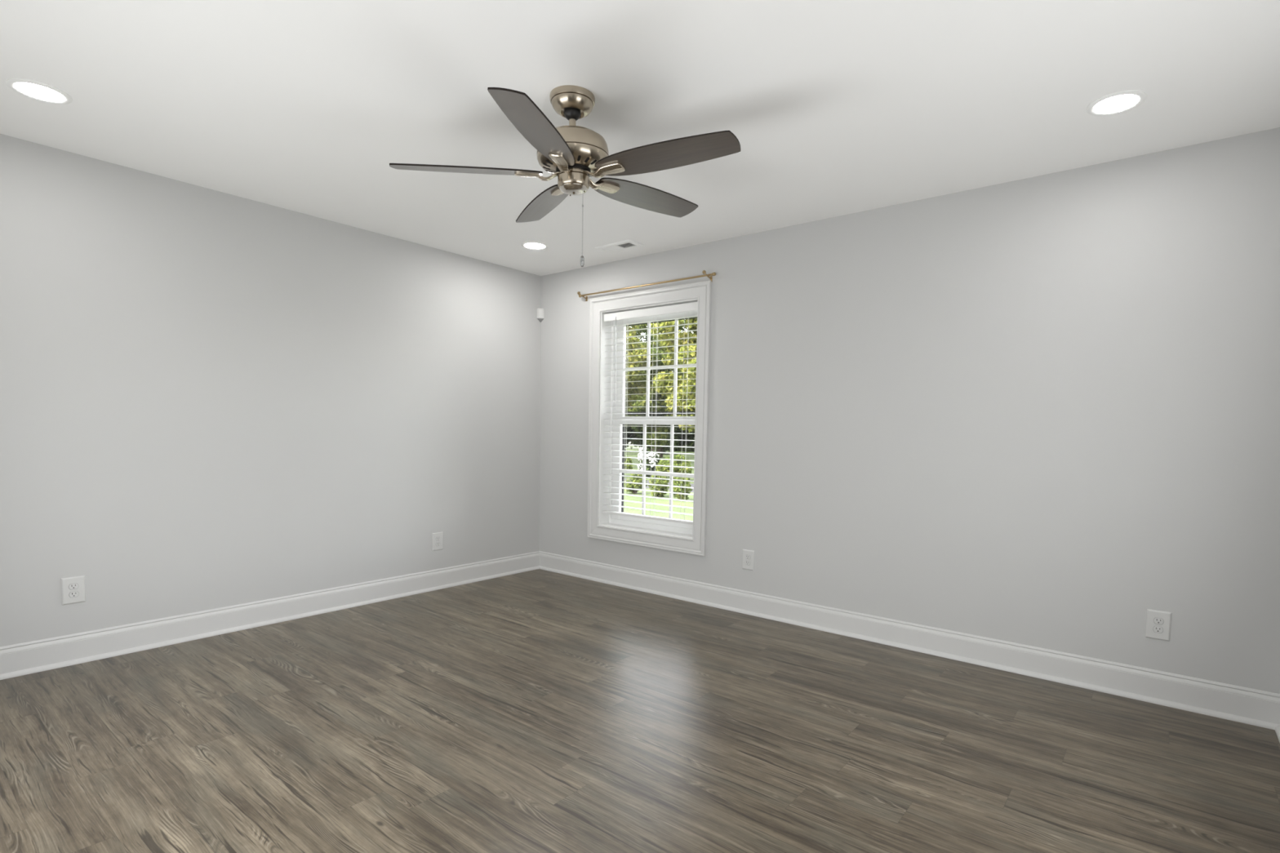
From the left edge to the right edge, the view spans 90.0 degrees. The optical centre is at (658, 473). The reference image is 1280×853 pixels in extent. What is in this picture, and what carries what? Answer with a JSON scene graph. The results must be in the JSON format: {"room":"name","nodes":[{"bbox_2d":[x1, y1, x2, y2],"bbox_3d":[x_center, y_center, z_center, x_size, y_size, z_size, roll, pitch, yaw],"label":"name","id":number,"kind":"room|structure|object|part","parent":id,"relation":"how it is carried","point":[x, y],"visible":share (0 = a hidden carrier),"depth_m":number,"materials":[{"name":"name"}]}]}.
{"room":"empty room","nodes":[
{"label":"empty room","id":0,"kind":"room"},
{"bbox_2d":[0,133,541,646],"bbox_3d":[-2.224,-0.342,3.970,0.200,2.440,4.120,4,5,38],"label":"wall","id":1,"kind":"structure","parent":0,"point":[210,399],"depth_m":3.58,"materials":[{"name":"paint"}]},
{"bbox_2d":[60,575,85,604],"bbox_3d":[-2.836,0.568,3.102,0.010,0.130,0.087,4,5,38],"label":"electrical outlet","id":2,"kind":"object","parent":1,"relation":"attached to","point":[73,588],"visible":1,"depth_m":3.10,"materials":[{"name":"white plastic"}]},
{"bbox_2d":[68,582,78,590],"bbox_3d":[-2.833,0.548,3.098,0.003,0.029,0.036,4,5,38],"label":"receptacle","id":3,"kind":"object","parent":2,"relation":"attached to","point":[72,586],"depth_m":3.10,"materials":[{"name":"white plastic"}]},
{"bbox_2d":[68,591,79,597],"bbox_3d":[-2.834,0.587,3.102,0.001,0.029,0.036,4,5,38],"label":"receptacle","id":4,"kind":"object","parent":2,"relation":"attached to","point":[71,593],"depth_m":3.10,"materials":[{"name":"white plastic"}]},
{"bbox_2d":[0,551,539,679],"bbox_3d":[-2.154,0.809,3.975,0.030,0.145,3.720,4,5,38],"label":"baseboard","id":5,"kind":"structure","parent":1,"relation":"attached to","point":[47,654],"depth_m":3.62,"materials":[{"name":"paint"}]},
{"bbox_2d":[431,532,443,551],"bbox_3d":[-1.608,0.497,4.660,0.010,0.130,0.087,4,5,38],"label":"electrical outlet","id":6,"kind":"object","parent":1,"relation":"attached to","point":[437,538],"visible":1,"depth_m":4.65,"materials":[{"name":"white plastic"}]},
{"bbox_2d":[0,568,1279,852],"bbox_3d":[-0.375,1.065,2.585,4.967,0.120,4.120,4,5,38],"label":"floor","id":7,"kind":"structure","parent":0,"point":[539,710],"depth_m":2.40,"materials":[{"name":"brown wood"}]},
{"bbox_2d":[0,0,1279,275],"bbox_3d":[-0.329,-1.504,2.416,4.967,0.150,4.120,4,5,38],"label":"ceiling","id":8,"kind":"structure","parent":0,"point":[833,108],"depth_m":2.40,"materials":[{"name":"paint"}]},
{"bbox_2d":[5,78,72,104],"bbox_3d":[-2.377,-1.464,2.459,0.184,0.006,0.184,4,5,38],"label":"recessed light","id":9,"kind":"object","parent":8,"relation":"in","point":[37,91],"visible":1,"depth_m":2.45,"materials":[{"name":"white plastic"}]},
{"bbox_2d":[520,241,548,249],"bbox_3d":[-0.854,-1.566,4.407,0.184,0.006,0.184,4,5,38],"label":"recessed light","id":10,"kind":"object","parent":8,"relation":"in","point":[529,245],"visible":1,"depth_m":4.39,"materials":[{"name":"white plastic"}]},
{"bbox_2d":[389,84,740,266],"bbox_3d":[-0.293,-1.115,2.472,1.277,0.631,1.264,4,5,38],"label":"ceiling fan","id":11,"kind":"object","parent":8,"relation":"hanging from","point":[573,153],"visible":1,"depth_m":2.35,"materials":[{"name":"brown wood"}]},
{"bbox_3d":[-0.715,-1.136,2.397,0.552,0.006,0.149,-1,18,-9],"label":"blade","id":12,"kind":"part","parent":11,"relation":"part of","materials":[{"name":"wood"}]},
{"bbox_3d":[-0.390,-1.107,2.072,0.149,0.006,0.552,13,7,8],"label":"blade","id":13,"kind":"part","parent":11,"relation":"part of","materials":[{"name":"brown wood"}]},
{"bbox_3d":[-0.504,-1.178,2.805,0.149,0.006,0.552,-17,12,-25],"label":"blade","id":14,"kind":"part","parent":11,"relation":"part of","materials":[{"name":"wood"}]},
{"bbox_3d":[-0.293,-0.971,2.463,0.007,0.266,0.007,4,5,38],"label":"pull chain","id":15,"kind":"part","parent":11,"relation":"part of","materials":[{"name":"metal"}]},
{"bbox_3d":[-0.049,-1.174,2.732,0.552,0.006,0.149,-6,-5,-45],"label":"blade","id":16,"kind":"part","parent":11,"relation":"part of","materials":[{"name":"brown wood"}]},
{"bbox_3d":[0.021,-1.130,2.279,0.552,0.006,0.149,2,-6,27],"label":"blade","id":17,"kind":"part","parent":11,"relation":"part of","materials":[{"name":"wood"}]},
{"bbox_2d":[595,239,644,253],"bbox_3d":[-0.271,-1.552,4.386,0.316,0.010,0.152,4,5,38],"label":"ceiling vent","id":18,"kind":"object","parent":8,"relation":"in","point":[627,244],"visible":1,"depth_m":4.37,"materials":[{"name":"white metal"}]},
{"bbox_2d":[1086,89,1146,115],"bbox_3d":[1.718,-1.388,2.406,0.184,0.006,0.184,4,5,38],"label":"recessed light","id":19,"kind":"object","parent":8,"relation":"in","point":[1116,103],"visible":1,"depth_m":2.40,"materials":[{"name":"white plastic"}]},
{"bbox_2d":[539,127,1279,693],"bbox_3d":[0.861,-0.291,4.039,4.567,2.440,0.200,4,5,38],"label":"wall","id":20,"kind":"structure","parent":0,"point":[1042,411],"depth_m":3.21,"materials":[{"name":"paint"}]},
{"bbox_2d":[537,307,544,322],"bbox_3d":[-0.975,-1.310,5.280,0.041,0.116,0.041,4,5,38],"label":"sensor","id":21,"kind":"object","parent":20,"relation":"attached to","point":[540,312],"visible":1,"depth_m":5.27,"materials":[{"name":"white plastic"}]},
{"bbox_2d":[577,270,715,301],"bbox_3d":[-0.131,-1.333,4.577,1.256,0.060,0.097,4,5,38],"label":"curtain rod","id":22,"kind":"object","parent":20,"relation":"attached to","point":[704,272],"visible":1,"depth_m":4.52,"materials":[{"name":"gold metal"}]},
{"bbox_3d":[-0.124,-1.343,4.587,1.214,0.013,0.012,4,5,38],"label":"rod","id":23,"kind":"part","parent":22,"relation":"part of","materials":[{"name":"gold metal"}]},
{"bbox_2d":[587,280,711,555],"bbox_3d":[-0.044,-0.392,4.732,1.109,1.850,0.220,4,5,38],"label":"window","id":24,"kind":"structure","parent":20,"relation":"in","point":[690,539],"depth_m":4.83,"materials":[{"name":"paint"}]},
{"bbox_2d":[602,301,697,524],"bbox_3d":[-0.075,-0.430,4.688,0.873,1.534,0.071,4,5,38],"label":"window blind","id":25,"kind":"object","parent":24,"relation":"attached to","point":[691,306],"visible":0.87,"depth_m":4.68,"materials":[{"name":"white plastic"}]},
{"bbox_3d":[-0.253,-0.431,4.839,0.014,1.473,0.053,4,5,38],"label":"ladder cord","id":26,"kind":"part","parent":25,"relation":"part of","materials":[{"name":"white fabric"}]},
{"bbox_3d":[-0.083,0.325,4.745,0.869,0.019,0.052,4,5,38],"label":"rail","id":27,"kind":"part","parent":25,"relation":"part of","materials":[{"name":"white plastic"}]},
{"bbox_3d":[-0.029,-0.416,4.664,0.014,1.473,0.053,4,5,38],"label":"ladder cord","id":28,"kind":"part","parent":25,"relation":"part of","materials":[{"name":"white fabric"}]},
{"bbox_3d":[0.187,-0.401,4.494,0.014,1.473,0.053,4,5,38],"label":"ladder cord","id":29,"kind":"part","parent":25,"relation":"part of","materials":[{"name":"white fabric"}]},
{"bbox_3d":[-0.004,-0.394,4.783,0.912,1.653,0.090,4,5,38],"label":"frame","id":30,"kind":"part","parent":24,"relation":"part of","materials":[{"name":"white plastic"}]},
{"bbox_3d":[-0.025,-0.022,4.787,0.849,0.804,0.030,4,5,38],"label":"sash","id":31,"kind":"part","parent":24,"relation":"part of","materials":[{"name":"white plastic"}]},
{"bbox_3d":[0.012,-0.777,4.766,0.860,0.812,0.030,4,5,38],"label":"sash","id":32,"kind":"part","parent":24,"relation":"part of","materials":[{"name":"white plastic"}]},
{"bbox_3d":[0.017,-0.395,4.812,0.854,1.544,0.010,4,5,38],"label":"screen frame","id":33,"kind":"part","parent":24,"relation":"part of","materials":[{"name":"white metal"}]},
{"bbox_2d":[742,549,754,570],"bbox_3d":[0.581,0.565,4.170,0.087,0.130,0.010,4,5,38],"label":"electrical outlet","id":34,"kind":"object","parent":20,"relation":"attached to","point":[748,560],"visible":1,"depth_m":4.17,"materials":[{"name":"white plastic"}]},
{"bbox_2d":[538,551,1279,729],"bbox_3d":[0.769,0.858,4.024,4.567,0.145,0.030,4,5,38],"label":"baseboard","id":35,"kind":"structure","parent":20,"relation":"attached to","point":[1250,706],"depth_m":3.34,"materials":[{"name":"paint"}]},
{"bbox_2d":[1145,608,1171,641],"bbox_3d":[2.239,0.681,2.869,0.087,0.130,0.010,4,5,38],"label":"electrical outlet","id":36,"kind":"object","parent":20,"relation":"attached to","point":[1158,623],"visible":1,"depth_m":2.87,"materials":[{"name":"white plastic"}]},
{"bbox_2d":[1152,626,1163,633],"bbox_3d":[2.238,0.701,2.868,0.036,0.029,0.001,4,5,38],"label":"receptacle","id":37,"kind":"object","parent":36,"relation":"attached to","point":[1156,629],"depth_m":2.87,"materials":[{"name":"grey plastic"}]},
{"bbox_2d":[1153,617,1164,624],"bbox_3d":[2.238,0.662,2.866,0.036,0.029,0.001,4,5,38],"label":"receptacle","id":38,"kind":"object","parent":36,"relation":"attached to","point":[1156,620],"depth_m":2.86,"materials":[{"name":"grey plastic"}]},
{"bbox_3d":[1.520,-0.081,1.032,0.200,2.440,4.120,4,5,38],"label":"wall","id":39,"kind":"structure","parent":0,"visible":0},
{"bbox_2d":[1275,724,1279,742],"bbox_3d":[1.410,1.057,1.178,0.030,0.145,3.720,4,5,38],"label":"baseboard","id":40,"kind":"structure","parent":39,"relation":"attached to","point":[1277,727],"depth_m":2.59,"materials":[{"name":"paint"}]},
{"label":"outside","id":41,"kind":"structure","parent":0,"visible":0},
{"bbox_2d":[623,443,694,520],"bbox_3d":[16.013,-0.432,43.256,100.000,0.300,79.500,4,5,38],"label":"ground","id":42,"kind":"structure","parent":41,"point":[629,454],"depth_m":17.95,"materials":[{"name":"green plant"}]},
{"bbox_2d":[624,455,633,469],"bbox_3d":[-1.720,-0.323,27.538,1.350,1.091,1.525,4,5,38],"label":"shrub","id":43,"kind":"object","parent":42,"relation":"on","point":[628,460],"visible":0.07,"depth_m":27.43,"materials":[{"name":"green plant"}]},
{"bbox_2d":[624,409,637,450],"bbox_3d":[-3.919,-4.886,59.804,5.573,7.260,5.557,-1,4,-33],"label":"shrub","id":44,"kind":"object","parent":42,"relation":"on","point":[629,435],"visible":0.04,"depth_m":60.24,"materials":[{"name":"green plant"}]},
{"bbox_2d":[623,473,647,493],"bbox_3d":[-0.724,0.298,20.100,0.679,0.805,0.711,-1,4,-28],"label":"shrub","id":45,"kind":"object","parent":42,"relation":"on","point":[639,480],"visible":0.7,"depth_m":19.95,"materials":[{"name":"green plant"}]},
{"bbox_2d":[629,435,643,448],"bbox_3d":[-2.817,-5.765,68.237,6.263,6.482,6.043,4,5,38],"label":"shrub","id":46,"kind":"object","parent":42,"relation":"on","point":[634,442],"visible":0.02,"depth_m":68.73,"materials":[{"name":"green plant"}]},
{"bbox_2d":[625,325,655,411],"bbox_3d":[-2.796,-5.037,33.091,4.958,9.769,5.659,1,4,-5],"label":"leafy tree","id":47,"kind":"object","parent":42,"relation":"on","point":[638,386],"visible":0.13,"depth_m":31.94,"materials":[{"name":"green plant"}]},
{"bbox_2d":[636,446,661,477],"bbox_3d":[-0.393,-0.426,26.859,1.059,1.444,1.020,1,4,7],"label":"shrub","id":48,"kind":"object","parent":42,"relation":"on","point":[655,455],"visible":0.52,"depth_m":26.57,"materials":[{"name":"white plant"}]},
{"bbox_2d":[624,319,686,453],"bbox_3d":[0.013,-6.350,39.603,5.806,11.634,5.085,4,5,38],"label":"leafy tree","id":49,"kind":"object","parent":42,"relation":"on","point":[660,402],"visible":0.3,"depth_m":38.73,"materials":[{"name":"green plant"}]},
{"bbox_2d":[647,470,669,497],"bbox_3d":[-0.045,0.368,19.334,0.758,0.913,0.699,4,5,38],"label":"shrub","id":50,"kind":"object","parent":42,"relation":"on","point":[660,482],"visible":0.66,"depth_m":19.19,"materials":[{"name":"green plant"}]},
{"bbox_2d":[631,424,694,453],"bbox_3d":[0.415,-4.387,56.244,5.599,6.078,5.974,-1,5,-34],"label":"shrub","id":51,"kind":"object","parent":42,"relation":"on","point":[637,428],"visible":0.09,"depth_m":55.16,"materials":[{"name":"green plant"}]},
{"bbox_2d":[642,323,686,457],"bbox_3d":[0.111,-7.159,47.567,5.317,12.204,5.771,4,5,38],"label":"leafy tree","id":52,"kind":"object","parent":42,"relation":"on","point":[675,443],"visible":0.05,"depth_m":47.34,"materials":[{"name":"green plant"}]},
{"bbox_2d":[650,318,697,433],"bbox_3d":[2.189,-4.904,29.344,5.610,10.174,5.279,4,5,38],"label":"leafy tree","id":53,"kind":"object","parent":42,"relation":"on","point":[662,389],"visible":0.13,"depth_m":29.00,"materials":[{"name":"green plant"}]},
{"bbox_2d":[655,453,692,479],"bbox_3d":[0.590,-0.202,25.697,1.487,1.188,1.560,1,4,-5],"label":"shrub","id":54,"kind":"object","parent":42,"relation":"on","point":[676,463],"visible":0.53,"depth_m":25.36,"materials":[{"name":"green plant"}]},
{"bbox_2d":[668,472,692,500],"bbox_3d":[0.597,0.399,18.407,0.676,0.872,0.695,4,5,38],"label":"shrub","id":55,"kind":"object","parent":42,"relation":"on","point":[677,490],"visible":0.62,"depth_m":18.24,"materials":[{"name":"green plant"}]},
{"bbox_2d":[673,438,694,452],"bbox_3d":[2.796,-5.305,63.811,4.931,7.733,5.771,0,4,-9],"label":"shrub","id":56,"kind":"object","parent":42,"relation":"on","point":[692,444],"visible":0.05,"depth_m":62.32,"materials":[{"name":"green plant"}]},
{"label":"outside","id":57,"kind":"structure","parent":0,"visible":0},
{"bbox_2d":[624,478,693,493],"bbox_3d":[0.330,0.605,23.367,100.000,0.290,3.000,4,5,38],"label":"road","id":58,"kind":"structure","parent":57,"point":[647,481],"depth_m":23.80,"materials":[{"name":"grey asphalt"}]}
]}

